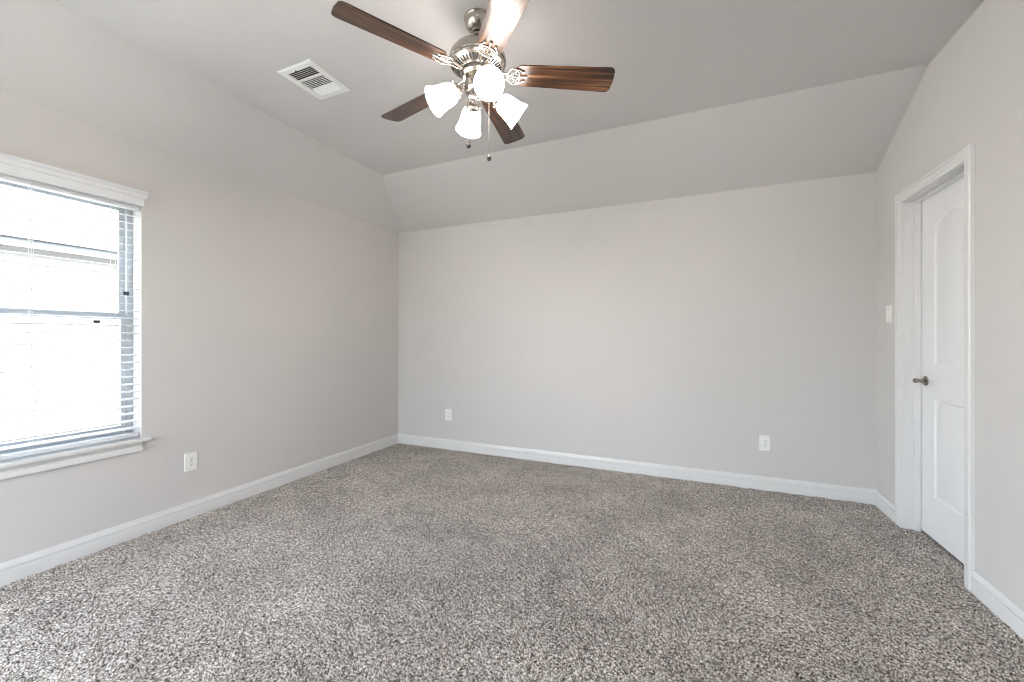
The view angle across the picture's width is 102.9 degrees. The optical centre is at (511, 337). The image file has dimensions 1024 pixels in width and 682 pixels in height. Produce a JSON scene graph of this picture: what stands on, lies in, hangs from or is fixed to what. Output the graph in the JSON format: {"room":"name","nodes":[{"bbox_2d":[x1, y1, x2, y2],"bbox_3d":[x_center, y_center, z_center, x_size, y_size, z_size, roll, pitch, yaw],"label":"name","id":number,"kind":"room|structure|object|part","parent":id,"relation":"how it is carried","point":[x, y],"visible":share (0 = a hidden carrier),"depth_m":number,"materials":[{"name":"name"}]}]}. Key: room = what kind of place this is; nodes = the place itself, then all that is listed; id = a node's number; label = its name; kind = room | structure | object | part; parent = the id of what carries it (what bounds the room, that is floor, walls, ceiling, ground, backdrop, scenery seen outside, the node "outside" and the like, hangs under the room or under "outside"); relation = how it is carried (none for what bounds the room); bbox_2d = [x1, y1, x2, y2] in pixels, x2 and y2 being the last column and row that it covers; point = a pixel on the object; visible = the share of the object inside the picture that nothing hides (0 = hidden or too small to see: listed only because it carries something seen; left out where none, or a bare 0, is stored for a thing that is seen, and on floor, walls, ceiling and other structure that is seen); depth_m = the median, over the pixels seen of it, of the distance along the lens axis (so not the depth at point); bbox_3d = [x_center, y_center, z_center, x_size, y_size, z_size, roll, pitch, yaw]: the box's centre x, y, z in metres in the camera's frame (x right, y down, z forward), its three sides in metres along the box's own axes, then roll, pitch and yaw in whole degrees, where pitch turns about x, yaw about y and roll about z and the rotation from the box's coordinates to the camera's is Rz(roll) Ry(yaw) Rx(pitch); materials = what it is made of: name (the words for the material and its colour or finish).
{"room":"empty bedroom","nodes":[
{"label":"empty bedroom","id":0,"kind":"room"},
{"bbox_2d":[0,91,397,563],"bbox_3d":[-2.425,-0.011,2.405,0.150,2.649,5.356,0,0,24],"label":"wall","id":1,"kind":"structure","parent":0,"point":[267,328],"depth_m":2.95,"materials":[{"name":"grey paint"}]},
{"bbox_2d":[0,181,151,479],"bbox_3d":[-2.534,-0.076,2.105,0.192,1.542,1.027,0,0,24],"label":"window","id":2,"kind":"structure","parent":1,"relation":"in","point":[28,464],"depth_m":2.39,"materials":[{"name":"white plastic"}]},
{"bbox_3d":[-2.608,-0.466,2.138,0.018,0.701,0.899,0,0,24],"label":"sash","id":3,"kind":"part","parent":2,"relation":"part of","materials":[{"name":"clear plastic"}]},
{"bbox_3d":[-2.587,0.217,2.129,0.019,0.739,0.899,0,0,24],"label":"sash","id":4,"kind":"part","parent":2,"relation":"part of","materials":[{"name":"clear plastic"}]},
{"bbox_2d":[0,152,148,459],"bbox_3d":[-2.489,-0.146,2.082,0.122,1.500,0.985,0,0,24],"label":"window blind","id":5,"kind":"object","parent":2,"relation":"attached to","point":[13,169],"visible":1,"depth_m":2.22,"materials":[{"name":"white plastic"}]},
{"bbox_3d":[-2.506,-0.099,2.124,0.056,1.390,0.002,0,0,24],"label":"ladder cord","id":6,"kind":"part","parent":5,"relation":"part of","materials":[{"name":"white fabric"}]},
{"bbox_3d":[-2.480,-0.314,2.104,0.003,0.960,0.003,0,0,-6],"label":"lift cord","id":7,"kind":"part","parent":5,"relation":"part of","materials":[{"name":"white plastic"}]},
{"bbox_3d":[-2.518,0.595,2.098,0.052,0.018,0.947,0,0,24],"label":"rail","id":8,"kind":"part","parent":5,"relation":"part of","materials":[{"name":"white plastic"}]},
{"bbox_3d":[-2.374,-0.099,2.425,0.056,1.390,0.002,0,0,24],"label":"ladder cord","id":9,"kind":"part","parent":5,"relation":"part of","materials":[{"name":"white fabric"}]},
{"bbox_2d":[184,451,197,471],"bbox_3d":[-2.179,0.840,2.769,0.009,0.124,0.080,0,0,24],"label":"wall outlet","id":10,"kind":"object","parent":1,"relation":"attached to","point":[190,459],"visible":1,"depth_m":2.77,"materials":[{"name":"white plastic"}]},
{"bbox_2d":[0,434,397,586],"bbox_3d":[-2.350,1.172,2.372,0.015,0.122,5.156,0,0,24],"label":"baseboard","id":11,"kind":"structure","parent":1,"relation":"attached to","point":[13,570],"depth_m":2.59,"materials":[{"name":"white paint"}]},
{"bbox_2d":[0,0,983,232],"bbox_3d":[-0.357,-1.438,1.487,4.375,0.446,5.176,0,0,24],"label":"ceiling","id":12,"kind":"structure","parent":0,"point":[703,96],"depth_m":2.50,"materials":[{"name":"grey paint"}]},
{"bbox_2d":[277,59,351,99],"bbox_3d":[-1.194,-1.679,2.478,0.270,0.265,0.312,0,0,24],"label":"ceiling vent","id":13,"kind":"object","parent":12,"relation":"in","point":[307,73],"visible":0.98,"depth_m":2.50,"materials":[{"name":"white metal"}]},
{"bbox_2d":[331,0,614,160],"bbox_3d":[-0.173,-1.213,2.030,1.280,0.696,1.267,0,0,24],"label":"ceiling fan","id":14,"kind":"object","parent":12,"relation":"hanging from","point":[478,58],"visible":1,"depth_m":1.94,"materials":[{"name":"brown wood"}]},
{"bbox_3d":[-0.508,-1.291,1.734,0.477,0.006,0.142,0,13,-37],"label":"blade","id":15,"kind":"part","parent":14,"relation":"part of","materials":[{"name":"brown wood"}]},
{"bbox_3d":[-0.520,-1.277,2.238,0.477,0.006,0.142,-2,12,35],"label":"blade","id":16,"kind":"part","parent":14,"relation":"part of","materials":[{"name":"brown wood"}]},
{"bbox_3d":[-0.328,-1.135,1.942,0.168,0.156,0.138,0,0,-18],"label":"lamp shade","id":17,"kind":"part","parent":14,"relation":"part of","materials":[{"name":"white glass"}]},
{"bbox_3d":[-0.257,-1.191,1.971,0.080,0.088,0.079,0,0,-18],"label":"lamp arm","id":18,"kind":"part","parent":14,"relation":"part of","materials":[{"name":"silver metal"}]},
{"bbox_3d":[-0.213,-1.076,1.994,0.003,0.254,0.003,0,0,24],"label":"pull chain","id":19,"kind":"part","parent":14,"relation":"part of","materials":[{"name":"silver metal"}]},
{"bbox_3d":[-0.221,-1.135,2.155,0.138,0.156,0.168,0,0,-18],"label":"lamp shade","id":20,"kind":"part","parent":14,"relation":"part of","materials":[{"name":"white glass"}]},
{"bbox_3d":[-0.191,-1.191,2.084,0.079,0.088,0.080,0,0,-18],"label":"lamp arm","id":21,"kind":"part","parent":14,"relation":"part of","materials":[{"name":"silver metal"}]},
{"bbox_3d":[-0.122,-1.159,1.856,0.054,0.070,0.085,0,0,-18],"label":"bulb","id":22,"kind":"part","parent":14,"relation":"part of","materials":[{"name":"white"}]},
{"bbox_3d":[-0.115,-1.135,1.834,0.138,0.156,0.168,0,0,-18],"label":"lamp shade","id":23,"kind":"part","parent":14,"relation":"part of","materials":[{"name":"white glass"}]},
{"bbox_3d":[-0.079,-1.191,2.018,0.080,0.088,0.079,0,0,-18],"label":"lamp arm","id":24,"kind":"part","parent":14,"relation":"part of","materials":[{"name":"silver metal"}]},
{"bbox_3d":[-0.025,-1.282,1.591,0.142,0.006,0.477,14,-3,-19],"label":"blade","id":25,"kind":"part","parent":14,"relation":"part of","materials":[{"name":"brown wood"}]},
{"bbox_3d":[-0.045,-1.277,2.405,0.142,0.006,0.477,-14,-6,16],"label":"blade","id":26,"kind":"part","parent":14,"relation":"part of","materials":[{"name":"brown wood"}]},
{"bbox_3d":[-0.007,-1.135,2.047,0.168,0.156,0.138,0,0,-18],"label":"lamp shade","id":27,"kind":"part","parent":14,"relation":"part of","materials":[{"name":"white glass"}]},
{"bbox_3d":[0.260,-1.277,2.005,0.477,0.006,0.142,2,-13,-1],"label":"blade","id":28,"kind":"part","parent":14,"relation":"part of","materials":[{"name":"brown wood"}]},
{"bbox_2d":[0,443,1023,681],"bbox_3d":[-0.312,1.220,1.455,4.507,0.023,5.218,0,0,24],"label":"floor","id":29,"kind":"structure","parent":0,"point":[400,562],"depth_m":1.96,"materials":[{"name":"carpet"}]},
{"bbox_2d":[398,172,875,488],"bbox_3d":[1.041,-0.001,3.765,5.405,2.629,0.120,0,0,24],"label":"wall","id":30,"kind":"structure","parent":0,"point":[685,331],"depth_m":3.58,"materials":[{"name":"grey paint"}]},
{"bbox_2d":[445,409,451,420],"bbox_3d":[-0.695,0.843,4.457,0.080,0.124,0.009,0,0,24],"label":"wall outlet","id":31,"kind":"object","parent":30,"relation":"attached to","point":[448,412],"visible":1,"depth_m":4.45,"materials":[{"name":"white plastic"}]},
{"bbox_2d":[398,434,875,504],"bbox_3d":[0.670,1.172,3.854,4.355,0.122,0.015,0,0,24],"label":"baseboard","id":32,"kind":"structure","parent":30,"relation":"attached to","point":[830,491],"depth_m":3.56,"materials":[{"name":"white paint"}]},
{"bbox_2d":[759,435,770,451],"bbox_3d":[2.025,0.844,3.263,0.080,0.124,0.009,0,0,24],"label":"wall outlet","id":33,"kind":"object","parent":30,"relation":"attached to","point":[764,441],"visible":1,"depth_m":3.26,"materials":[{"name":"white plastic"}]},
{"bbox_2d":[876,0,1023,609],"bbox_3d":[1.686,-0.184,0.602,0.118,2.995,5.356,0,0,24],"label":"wall","id":34,"kind":"structure","parent":0,"point":[972,90],"depth_m":1.89,"materials":[{"name":"grey paint"}]},
{"bbox_2d":[875,490,894,521],"bbox_3d":[2.590,1.172,2.827,0.015,0.122,0.353,0,0,24],"label":"baseboard","id":35,"kind":"structure","parent":34,"relation":"attached to","point":[886,506],"depth_m":2.82,"materials":[{"name":"white paint"}]},
{"bbox_2d":[886,305,891,322],"bbox_3d":[2.574,-0.164,2.790,0.013,0.122,0.076,0,0,24],"label":"light switch","id":36,"kind":"object","parent":34,"relation":"attached to","point":[888,307],"visible":1,"depth_m":2.78,"materials":[{"name":"white plastic"}]},
{"bbox_2d":[895,143,974,591],"bbox_3d":[2.414,0.152,2.287,0.138,2.163,0.781,0,0,24],"label":"trim","id":37,"kind":"structure","parent":34,"relation":"attached to","point":[960,165],"depth_m":2.57,"materials":[{"name":"white paint"}]},
{"bbox_2d":[912,177,963,563],"bbox_3d":[2.437,0.172,2.273,0.097,2.058,0.648,0,0,23],"label":"door","id":38,"kind":"structure","parent":34,"relation":"in","point":[942,213],"depth_m":2.35,"materials":[{"name":"white paint"}]},
{"bbox_3d":[2.500,0.265,2.486,0.051,0.028,0.116,0,0,24],"label":"lever handle","id":39,"kind":"part","parent":38,"relation":"part of","materials":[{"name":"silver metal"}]},
{"bbox_2d":[971,570,1023,639],"bbox_3d":[1.398,1.172,0.111,0.015,0.122,4.026,0,0,24],"label":"baseboard","id":40,"kind":"structure","parent":34,"relation":"attached to","point":[1010,613],"depth_m":1.78,"materials":[{"name":"white paint"}]},
{"label":"outside","id":41,"kind":"structure","parent":0,"visible":0},
{"bbox_3d":[-1.005,1.688,-2.289,60.000,0.250,55.000,0,0,24],"label":"ground","id":42,"kind":"structure","parent":41,"visible":0},
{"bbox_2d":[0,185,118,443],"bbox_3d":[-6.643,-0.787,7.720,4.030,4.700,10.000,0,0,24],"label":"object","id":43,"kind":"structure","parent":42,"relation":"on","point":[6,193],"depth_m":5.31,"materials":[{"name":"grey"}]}
]}

